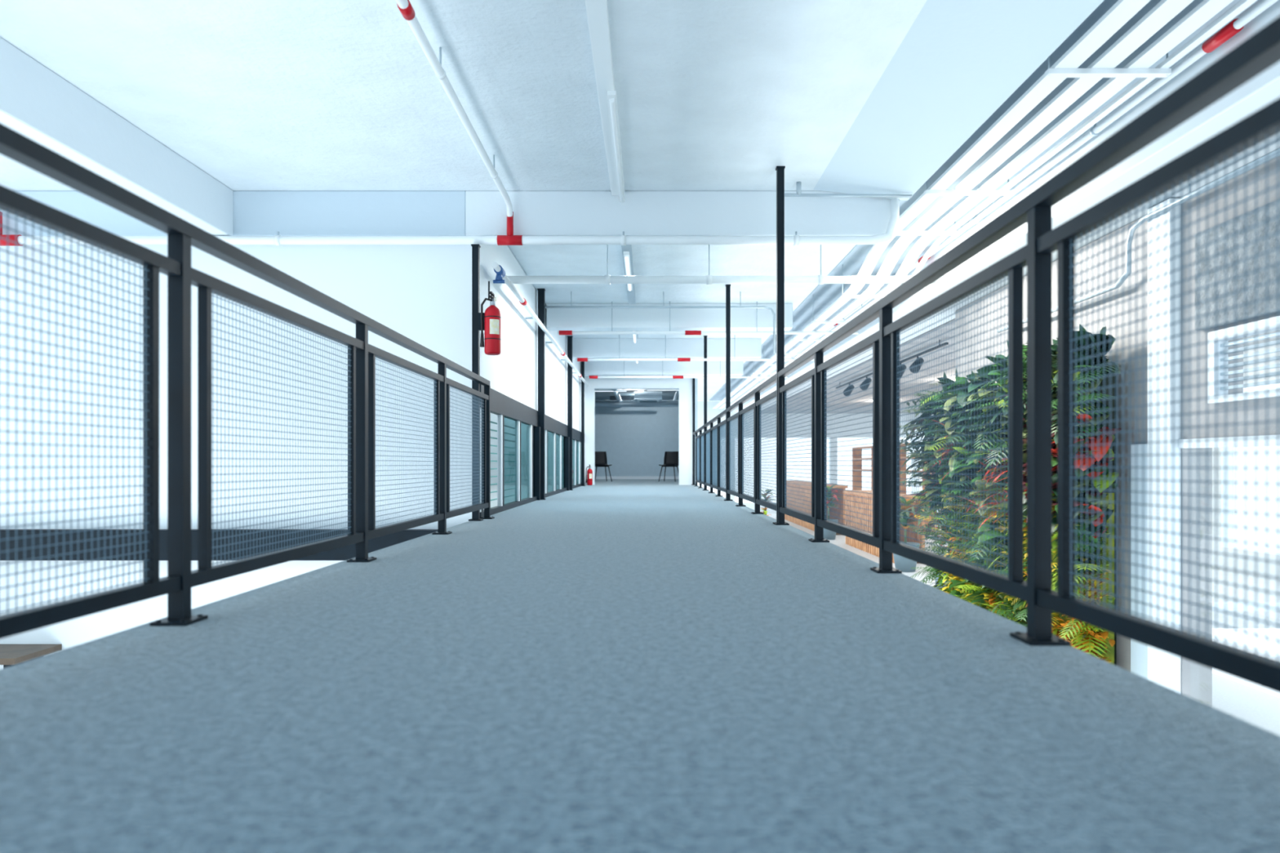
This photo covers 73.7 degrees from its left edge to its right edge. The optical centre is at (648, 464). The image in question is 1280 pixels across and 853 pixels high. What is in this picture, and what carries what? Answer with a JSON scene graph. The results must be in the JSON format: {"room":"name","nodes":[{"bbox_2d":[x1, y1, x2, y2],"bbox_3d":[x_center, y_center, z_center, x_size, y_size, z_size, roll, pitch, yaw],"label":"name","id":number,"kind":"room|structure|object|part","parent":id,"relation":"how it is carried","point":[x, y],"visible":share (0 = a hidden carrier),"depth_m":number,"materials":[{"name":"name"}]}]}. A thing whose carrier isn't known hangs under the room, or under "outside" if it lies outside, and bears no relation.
{"room":"indoor elevated walkway","nodes":[
{"label":"indoor elevated walkway","id":0,"kind":"room"},
{"bbox_2d":[0,244,471,669],"bbox_3d":[-4.335,0.656,7.220,5.730,5.790,0.160,0,0,0],"label":"wall","id":1,"kind":"structure","parent":0,"point":[422,293],"depth_m":7.14,"materials":[{"name":"white paint"}]},
{"bbox_2d":[0,644,62,668],"bbox_3d":[-6.045,1.626,6.865,2.290,0.250,0.530,0,0,0],"label":"ledge","id":2,"kind":"object","parent":1,"relation":"attached to","point":[11,655],"visible":0.53,"depth_m":6.87,"materials":[{"name":"brown wood"}]},
{"bbox_2d":[0,528,437,560],"bbox_3d":[-4.220,0.666,7.085,5.560,0.250,0.109,0,0,0],"label":"trim","id":3,"kind":"structure","parent":1,"relation":"attached to","point":[348,552],"depth_m":7.03,"materials":[{"name":"black paint"}]},
{"bbox_2d":[483,484,563,509],"bbox_3d":[-2.540,0.551,13.055,2.120,0.200,11.490,0,0,0],"label":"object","id":4,"kind":"structure","parent":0,"point":[493,487],"depth_m":13.69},
{"bbox_2d":[480,244,581,431],"bbox_3d":[-1.500,-1.464,13.055,0.120,1.550,11.490,0,0,0],"label":"wall","id":5,"kind":"structure","parent":0,"point":[513,373],"depth_m":9.68,"materials":[{"name":"white paint"}]},
{"bbox_2d":[491,262,589,386],"bbox_3d":[-1.363,-1.719,13.020,0.153,0.066,11.360,0,0,0],"label":"pipe","id":6,"kind":"object","parent":5,"relation":"attached to","point":[523,302],"visible":0.94,"depth_m":10.00,"materials":[{"name":"white metal"}]},
{"bbox_2d":[493,265,505,283],"bbox_3d":[-1.320,-1.680,7.590,0.100,0.154,0.180,0,0,0],"label":"valve","id":7,"kind":"object","parent":6,"relation":"attached to","point":[501,273],"visible":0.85,"depth_m":7.53,"materials":[{"name":"blue paint"}]},
{"bbox_2d":[490,421,573,501],"bbox_3d":[-1.607,-0.029,13.475,0.025,0.960,10.260,0,0,0],"label":"window blind","id":8,"kind":"object","parent":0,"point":[526,431],"visible":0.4,"depth_m":10.04,"materials":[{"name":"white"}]},
{"bbox_2d":[490,376,692,484],"bbox_3d":[-1.300,-0.744,18.925,4.600,2.990,0.250,0,0,0],"label":"wall","id":9,"kind":"structure","parent":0,"point":[684,385],"depth_m":18.80,"materials":[{"name":"white paint"}]},
{"bbox_2d":[0,0,1258,400],"bbox_3d":[-1.700,-2.349,13.500,11.000,0.200,33.000,0,0,0],"label":"ceiling","id":10,"kind":"structure","parent":0,"point":[255,95],"depth_m":5.15,"materials":[{"name":"paint"}]},
{"bbox_2d":[0,36,233,235],"bbox_3d":[-3.575,-2.054,2.000,0.350,0.390,10.000,0,0,0],"label":"beam","id":11,"kind":"structure","parent":10,"relation":"attached to","point":[37,103],"depth_m":5.35,"materials":[{"name":"white paint"}]},
{"bbox_2d":[0,191,466,235],"bbox_3d":[-4.350,-2.064,7.070,5.700,0.370,0.140,0,0,0],"label":"beam","id":12,"kind":"structure","parent":10,"relation":"attached to","point":[255,213],"depth_m":7.00,"materials":[{"name":"white paint"}]},
{"bbox_2d":[0,0,899,245],"bbox_3d":[-2.532,-2.011,2.482,9.136,0.475,8.965,0,0,0],"label":"pipe","id":13,"kind":"object","parent":10,"relation":"hanging from","point":[405,6],"visible":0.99,"depth_m":6.89,"materials":[{"name":"white metal"}]},
{"bbox_2d":[585,0,625,203],"bbox_3d":[-0.243,-2.174,2.495,0.115,0.150,8.990,0,0,0],"label":"light","id":14,"kind":"object","parent":10,"relation":"attached to","point":[597,10],"depth_m":4.95,"materials":[{"name":"white plastic"}]},
{"bbox_2d":[621,244,635,304],"bbox_3d":[-0.220,-2.171,9.510,0.100,0.155,4.380,0,0,0],"label":"light","id":15,"kind":"object","parent":10,"relation":"attached to","point":[627,254],"depth_m":9.34,"materials":[{"name":"white plastic"}]},
{"bbox_2d":[631,330,638,342],"bbox_3d":[-0.220,-2.137,13.460,0.100,0.223,2.480,0,0,0],"label":"light","id":16,"kind":"object","parent":10,"relation":"attached to","point":[634,336],"depth_m":13.86,"materials":[{"name":"white plastic"}]},
{"bbox_2d":[545,291,775,353],"bbox_3d":[0.147,-1.849,11.100,3.015,0.800,0.030,0,0,0],"label":"conduit","id":17,"kind":"object","parent":10,"relation":"attached to","point":[571,306],"visible":0.93,"depth_m":11.09,"materials":[{"name":"white metal"}]},
{"bbox_2d":[584,360,743,376],"bbox_3d":[0.300,-2.079,18.250,3.440,0.340,0.300,0,0,0],"label":"cross beam","id":18,"kind":"structure","parent":10,"relation":"attached to","point":[599,368],"depth_m":18.10,"materials":[{"name":"white paint"}]},
{"bbox_2d":[572,338,761,359],"bbox_3d":[0.300,-2.079,15.350,3.440,0.340,0.300,0,0,0],"label":"cross beam","id":19,"kind":"structure","parent":10,"relation":"attached to","point":[581,348],"depth_m":15.20,"materials":[{"name":"white paint"}]},
{"bbox_2d":[546,303,792,330],"bbox_3d":[0.300,-2.079,12.050,3.440,0.340,0.300,0,0,0],"label":"cross beam","id":20,"kind":"structure","parent":10,"relation":"attached to","point":[557,319],"depth_m":11.90,"materials":[{"name":"white paint"}]},
{"bbox_2d":[465,191,893,244],"bbox_3d":[0.260,-2.064,7.150,3.520,0.370,0.300,0,0,0],"label":"cross beam","id":21,"kind":"structure","parent":10,"relation":"attached to","point":[535,213],"depth_m":7.00,"materials":[{"name":"white paint"}]},
{"bbox_2d":[587,360,787,378],"bbox_3d":[0.825,-2.018,17.750,4.150,0.462,0.064,0,0,0],"label":"pipe","id":22,"kind":"object","parent":10,"relation":"hanging from","point":[589,376],"visible":0.87,"depth_m":17.73,"materials":[{"name":"white metal"}]},
{"bbox_2d":[576,334,814,361],"bbox_3d":[0.825,-2.018,14.800,4.150,0.462,0.064,0,0,0],"label":"pipe","id":23,"kind":"object","parent":10,"relation":"hanging from","point":[578,359],"visible":0.91,"depth_m":14.78,"materials":[{"name":"white metal"}]},
{"bbox_2d":[557,301,858,334],"bbox_3d":[0.825,-2.018,11.780,4.150,0.462,0.064,0,0,0],"label":"pipe","id":24,"kind":"object","parent":10,"relation":"hanging from","point":[560,332],"visible":1,"depth_m":11.76,"materials":[{"name":"white metal"}]},
{"bbox_2d":[502,244,948,284],"bbox_3d":[0.755,-2.010,8.400,4.370,0.478,0.096,0,0,0],"label":"pipe","id":25,"kind":"object","parent":10,"relation":"hanging from","point":[708,279],"visible":0.84,"depth_m":8.37,"materials":[{"name":"white metal"}]},
{"bbox_2d":[784,181,911,197],"bbox_3d":[1.575,-2.188,6.800,1.050,0.123,0.040,0,0,0],"label":"conduit","id":26,"kind":"object","parent":10,"relation":"attached to","point":[798,184],"visible":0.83,"depth_m":6.79,"materials":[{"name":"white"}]},
{"bbox_2d":[813,0,1103,200],"bbox_3d":[1.735,-2.204,1.990,0.770,0.090,9.980,0,0,0],"label":"ceiling haunch","id":27,"kind":"structure","parent":10,"relation":"attached to","point":[958,61],"depth_m":4.95,"materials":[{"name":"white paint"}]},
{"bbox_2d":[712,0,1257,408],"bbox_3d":[2.490,-2.046,13.500,0.660,0.375,31.000,0,0,0],"label":"cable tray","id":28,"kind":"object","parent":10,"relation":"attached to","point":[1122,11],"visible":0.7,"depth_m":5.36,"materials":[{"name":"white metal"}]},
{"bbox_2d":[732,0,1278,401],"bbox_3d":[2.880,-2.183,13.500,0.064,0.132,31.000,0,0,0],"label":"pipe","id":29,"kind":"object","parent":10,"relation":"attached to","point":[1236,25],"visible":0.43,"depth_m":5.14,"materials":[{"name":"white metal"}]},
{"bbox_2d":[732,0,1279,413],"bbox_3d":[3.375,-2.029,13.475,0.850,0.440,32.950,0,0,0],"label":"beam edge","id":30,"kind":"object","parent":10,"relation":"attached to","point":[1262,90],"visible":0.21,"depth_m":5.54,"materials":[{"name":"white paint"}]},
{"bbox_2d":[595,390,678,399],"bbox_3d":[-0.855,-2.059,22.625,3.690,0.180,7.150,0,0,0],"label":"ceiling","id":31,"kind":"structure","parent":0,"point":[666,395],"depth_m":24.06,"materials":[{"name":"white paint"}]},
{"bbox_2d":[595,389,626,391],"bbox_3d":[-0.900,-1.851,20.300,0.800,0.235,0.080,0,0,0],"label":"light","id":32,"kind":"object","parent":31,"relation":"attached to","point":[596,390],"depth_m":20.26,"materials":[{"name":"white plastic"}]},
{"bbox_2d":[595,389,678,407],"bbox_3d":[-0.775,-1.775,22.650,3.450,0.388,6.500,0,0,0],"label":"ventilation duct","id":33,"kind":"object","parent":31,"relation":"attached to","point":[619,403],"visible":0.41,"depth_m":23.42,"materials":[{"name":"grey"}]},
{"bbox_2d":[634,390,662,402],"bbox_3d":[0.000,-1.794,21.950,0.700,0.350,0.700,0,0,0],"label":"air conditioner cassette","id":34,"kind":"object","parent":31,"relation":"attached to","point":[642,397],"visible":0.83,"depth_m":21.60,"materials":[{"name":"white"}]},
{"bbox_2d":[645,389,678,391],"bbox_3d":[0.350,-1.851,20.000,0.800,0.235,0.080,0,0,0],"label":"light","id":35,"kind":"object","parent":31,"relation":"attached to","point":[646,389],"depth_m":19.97,"materials":[{"name":"white plastic"}]},
{"bbox_2d":[595,479,678,484],"bbox_3d":[-0.773,0.551,22.500,3.655,0.200,7.400,0,0,0],"label":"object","id":36,"kind":"structure","parent":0,"point":[598,482],"depth_m":22.00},
{"bbox_2d":[595,400,678,476],"bbox_3d":[-0.800,-0.749,26.100,3.600,2.800,0.200,0,0,0],"label":"wall","id":37,"kind":"structure","parent":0,"point":[635,441],"depth_m":26.00,"materials":[{"name":"grey paint"}]},
{"bbox_2d":[595,476,678,479],"bbox_3d":[-0.800,0.406,25.985,3.600,0.090,0.029,0,0,0],"label":"baseboard","id":38,"kind":"structure","parent":37,"relation":"attached to","point":[597,477],"depth_m":25.97,"materials":[{"name":"white"}]},
{"bbox_2d":[0,484,1279,852],"bbox_3d":[-0.188,0.501,7.950,2.485,0.100,21.700,0,0,0],"label":"floor","id":39,"kind":"structure","parent":0,"point":[593,668],"depth_m":1.50,"materials":[{"name":"blue carpet"}]},
{"bbox_2d":[0,123,581,639],"bbox_3d":[-1.375,-0.121,9.465,0.170,1.145,18.730,0,0,0],"label":"railing","id":40,"kind":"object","parent":39,"relation":"on","point":[503,406],"depth_m":2.56,"materials":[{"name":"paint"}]},
{"bbox_3d":[-1.340,-0.121,3.632,0.100,1.145,7.065,0,0,0],"label":"walkway railing","id":41,"kind":"part","parent":40,"relation":"part of","materials":[{"name":"black metal"}]},
{"bbox_2d":[468,244,483,520],"bbox_3d":[-1.385,-0.656,6.860,0.100,2.215,0.100,0,0,0],"label":"steel column","id":42,"kind":"structure","parent":39,"relation":"on","point":[475,247],"depth_m":6.83,"materials":[{"name":"black metal"}]},
{"bbox_2d":[478,280,501,355],"bbox_3d":[-1.266,-1.173,6.832,0.170,0.588,0.153,0,0,35],"label":"fire extinguisher","id":43,"kind":"object","parent":42,"relation":"attached to","point":[489,322],"visible":1,"depth_m":6.78,"materials":[{"name":"red paint"}]},
{"bbox_2d":[537,288,546,499],"bbox_3d":[-1.370,-0.899,10.950,0.100,2.700,0.100,0,0,0],"label":"steel column","id":44,"kind":"structure","parent":39,"relation":"on","point":[541,291],"depth_m":10.91,"materials":[{"name":"black metal"}]},
{"bbox_2d":[567,335,573,490],"bbox_3d":[-1.370,-0.899,14.950,0.100,2.700,0.100,0,0,0],"label":"steel column","id":45,"kind":"structure","parent":39,"relation":"on","point":[569,337],"depth_m":14.91,"materials":[{"name":"black metal"}]},
{"bbox_2d":[581,361,584,485],"bbox_3d":[-1.370,-0.899,17.900,0.100,2.700,0.100,0,0,0],"label":"steel column","id":46,"kind":"structure","parent":39,"relation":"on","point":[582,362],"depth_m":17.87,"materials":[{"name":"black metal"}]},
{"bbox_2d":[585,464,592,485],"bbox_3d":[-1.276,0.227,18.542,0.121,0.447,0.141,0,0,34],"label":"fire extinguisher","id":47,"kind":"object","parent":39,"relation":"on","point":[589,472],"visible":1,"depth_m":18.51,"materials":[{"name":"red paint"}]},
{"bbox_2d":[691,377,695,484],"bbox_3d":[1.000,-0.899,18.740,0.100,2.700,0.100,0,0,0],"label":"steel column","id":48,"kind":"structure","parent":39,"relation":"on","point":[693,379],"depth_m":18.71,"materials":[{"name":"metal"}]},
{"bbox_2d":[702,335,707,490],"bbox_3d":[1.000,-0.899,14.913,0.100,2.700,0.100,0,0,0],"label":"steel column","id":49,"kind":"structure","parent":39,"relation":"on","point":[704,336],"depth_m":14.89,"materials":[{"name":"black metal"}]},
{"bbox_2d":[724,284,730,499],"bbox_3d":[1.000,-0.899,10.686,0.100,2.700,0.100,0,0,0],"label":"steel column","id":50,"kind":"structure","parent":39,"relation":"on","point":[727,286],"depth_m":10.66,"materials":[{"name":"black metal"}]},
{"bbox_2d":[773,165,787,524],"bbox_3d":[1.000,-0.899,6.459,0.100,2.700,0.100,0,0,0],"label":"steel column","id":51,"kind":"structure","parent":39,"relation":"on","point":[780,170],"depth_m":6.43,"materials":[{"name":"black metal"}]},
{"bbox_2d":[693,15,1279,693],"bbox_3d":[1.000,-0.121,9.425,0.100,1.145,18.650,0,0,0],"label":"walkway railing","id":52,"kind":"object","parent":39,"relation":"on","point":[1260,51],"visible":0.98,"depth_m":2.03,"materials":[{"name":"black metal"}]},
{"bbox_2d":[694,377,697,484],"bbox_3d":[-0.825,-0.744,22.625,3.850,2.990,7.150,0,0,0],"label":"wall","id":53,"kind":"structure","parent":0,"point":[695,379],"depth_m":19.05,"materials":[{"name":"white paint"}]},
{"bbox_2d":[697,400,921,512],"bbox_3d":[5.300,0.656,30.100,8.600,5.790,0.200,0,0,0],"label":"wall","id":54,"kind":"structure","parent":0,"point":[712,413],"depth_m":30.00,"materials":[{"name":"white paint"}]},
{"bbox_2d":[709,0,1257,400],"bbox_3d":[2.535,-2.242,13.450,0.810,0.011,32.900,0,0,0],"label":"ceiling service zone","id":55,"kind":"structure","parent":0,"point":[825,295],"depth_m":6.16,"materials":[{"name":"white metal"}]},
{"bbox_2d":[761,318,1279,413],"bbox_3d":[6.705,-1.874,19.950,5.790,0.150,20.100,0,0,0],"label":"ceiling","id":56,"kind":"structure","parent":0,"point":[807,407],"depth_m":17.01,"materials":[{"name":"white paint"}]},
{"bbox_2d":[835,372,872,395],"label":"track spotlight","id":57,"kind":"object","parent":56,"relation":"hanging from","point":[848,388],"depth_m":17.14,"materials":[{"name":"black paint"}]},
{"bbox_2d":[899,339,948,377],"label":"track spotlight","id":58,"kind":"object","parent":56,"relation":"hanging from","point":[904,368],"depth_m":13.24,"materials":[{"name":"black paint"}]},
{"bbox_2d":[766,512,1279,628],"bbox_3d":[6.610,1.801,19.950,5.980,0.200,20.100,0,0,0],"label":"floor","id":59,"kind":"structure","parent":0,"point":[840,540],"depth_m":11.90,"materials":[{"name":"stone"}]},
{"bbox_2d":[784,480,848,535],"bbox_3d":[4.500,1.106,24.000,0.600,1.190,7.000,0,0,0],"label":"countertop","id":60,"kind":"structure","parent":59,"relation":"on","point":[809,526],"depth_m":22.85,"materials":[{"name":"brown wood"}]},
{"bbox_2d":[823,484,839,539],"bbox_3d":[4.098,1.056,19.386,0.611,1.290,0.674,0,0,-21],"label":"potted plant","id":61,"kind":"object","parent":59,"relation":"on","point":[828,535],"visible":0.27,"depth_m":19.26,"materials":[{"name":"green plant"}]},
{"bbox_2d":[844,489,924,563],"bbox_3d":[4.500,1.126,16.500,0.600,1.150,3.800,0,0,0],"label":"countertop","id":62,"kind":"structure","parent":59,"relation":"on","point":[864,547],"depth_m":16.66,"materials":[{"name":"brown wood"}]},
{"bbox_2d":[853,443,935,535],"bbox_3d":[6.750,0.576,24.050,0.300,2.250,7.100,0,0,0],"label":"shelf","id":63,"kind":"object","parent":59,"relation":"on","point":[871,446],"visible":0.09,"depth_m":25.23,"materials":[{"name":"brown wood"}]},
{"bbox_2d":[893,496,928,572],"bbox_3d":[4.119,1.083,13.609,0.730,1.237,0.655,0,0,-44],"label":"potted plant","id":64,"kind":"object","parent":59,"relation":"on","point":[901,563],"visible":0.46,"depth_m":13.48,"materials":[{"name":"green plant"}]},
{"bbox_2d":[928,505,948,587],"bbox_3d":[3.978,1.078,11.214,0.679,1.246,0.689,0,0,31],"label":"potted plant","id":65,"kind":"object","parent":59,"relation":"on","point":[936,578],"visible":0.02,"depth_m":11.16,"materials":[{"name":"green plant"}]},
{"bbox_2d":[916,344,1279,577],"bbox_3d":[9.500,-0.124,19.950,0.200,3.650,20.100,0,0,0],"label":"wall","id":66,"kind":"structure","parent":0,"point":[1251,563],"depth_m":14.00,"materials":[{"name":"white paint"}]},
{"bbox_2d":[955,155,1279,706],"bbox_3d":[3.700,0.874,3.500,0.200,5.355,13.000,0,0,0],"label":"wall","id":67,"kind":"structure","parent":0,"point":[1196,678],"depth_m":5.75,"materials":[{"name":"white paint"}]},
{"bbox_2d":[1114,374,1116,666],"bbox_3d":[3.570,1.376,8.155,0.059,4.150,3.190,0,0,0],"label":"wall","id":68,"kind":"structure","parent":67,"relation":"attached to","point":[1115,635],"depth_m":6.56,"materials":[{"name":"grey paint"}]},
{"bbox_2d":[899,324,1121,662],"bbox_3d":[3.141,0.973,8.243,0.839,4.252,4.350,0,0,0],"label":"foliage","id":69,"kind":"object","parent":68,"relation":"attached to","point":[1084,638],"visible":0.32,"depth_m":7.59,"materials":[{"name":"green plant"}]},
{"bbox_2d":[945,373,1114,664],"bbox_3d":[3.392,1.351,8.125,0.316,4.200,3.250,0,0,0],"label":"plants","id":70,"kind":"object","parent":68,"relation":"attached to","point":[1110,654],"visible":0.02,"depth_m":6.53,"materials":[{"name":"green plant"}]},
{"bbox_2d":[997,147,1279,333],"bbox_3d":[3.490,-1.559,6.250,0.040,0.500,4.500,0,0,0],"label":"conduit","id":71,"kind":"object","parent":67,"relation":"attached to","point":[1132,228],"visible":0.54,"depth_m":5.95,"materials":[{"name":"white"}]},
{"bbox_2d":[1130,198,1181,693],"bbox_3d":[3.559,0.876,6.030,0.079,5.350,0.540,0,0,0],"label":"pilaster","id":72,"kind":"object","parent":67,"relation":"attached to","point":[1162,668],"visible":0.57,"depth_m":5.86,"materials":[{"name":"white paint"}]},
{"bbox_2d":[1178,434,1279,448],"bbox_3d":[3.625,1.441,1.870,0.110,3.220,7.740,0,0,0],"label":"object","id":73,"kind":"structure","parent":67,"relation":"in","point":[1260,442],"depth_m":5.22,"materials":[{"name":"white"}]},
{"bbox_2d":[1195,198,1279,330],"bbox_3d":[3.575,-1.184,4.375,0.049,0.630,2.350,0,0,0],"label":"panel","id":74,"kind":"object","parent":67,"relation":"attached to","point":[1273,209],"visible":0.57,"depth_m":5.11,"materials":[{"name":"grey metal"}]},
{"bbox_2d":[1208,315,1279,403],"bbox_3d":[3.605,-0.614,4.215,0.090,0.450,2.430,0,0,0],"label":"window","id":75,"kind":"structure","parent":67,"relation":"in","point":[1272,322],"depth_m":5.18,"materials":[{"name":"white paint"},{"name":"glass"}]},
{"bbox_2d":[1212,601,1279,611],"bbox_3d":[6.600,-0.049,9.930,5.600,3.500,0.060,0,0,0],"label":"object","id":76,"kind":"structure","parent":67,"relation":"in","point":[1220,605],"depth_m":9.90,"materials":[{"name":"white"}]},
{"bbox_2d":[1212,673,1279,736],"bbox_3d":[1.200,3.651,12.100,16.800,0.200,36.200,0,0,0],"label":"floor","id":77,"kind":"structure","parent":0,"point":[1261,709],"depth_m":12.69,"materials":[{"name":"stone"}]},
{"bbox_2d":[760,489,776,515],"bbox_3d":[3.324,2.123,24.015,0.669,2.855,0.657,0,0,0],"label":"potted plant","id":78,"kind":"object","parent":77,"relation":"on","point":[765,511],"visible":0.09,"depth_m":23.96,"materials":[{"name":"green plant"}]},
{"bbox_3d":[-0.187,0.661,7.950,2.445,0.219,21.700,0,0,0],"label":"floor","id":79,"kind":"structure","parent":0,"visible":0},
{"bbox_2d":[595,451,612,481],"bbox_3d":[-1.258,0.052,22.623,0.482,0.803,0.511,0,0,-20],"label":"chair","id":80,"kind":"object","parent":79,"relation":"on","point":[601,460],"visible":0.74,"depth_m":22.82,"materials":[{"name":"black plastic"}]},
{"bbox_2d":[658,451,678,481],"bbox_3d":[0.578,0.052,22.623,0.482,0.803,0.511,0,0,20],"label":"chair","id":81,"kind":"object","parent":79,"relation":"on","point":[671,458],"visible":0.87,"depth_m":22.80,"materials":[{"name":"black plastic"}]}
]}

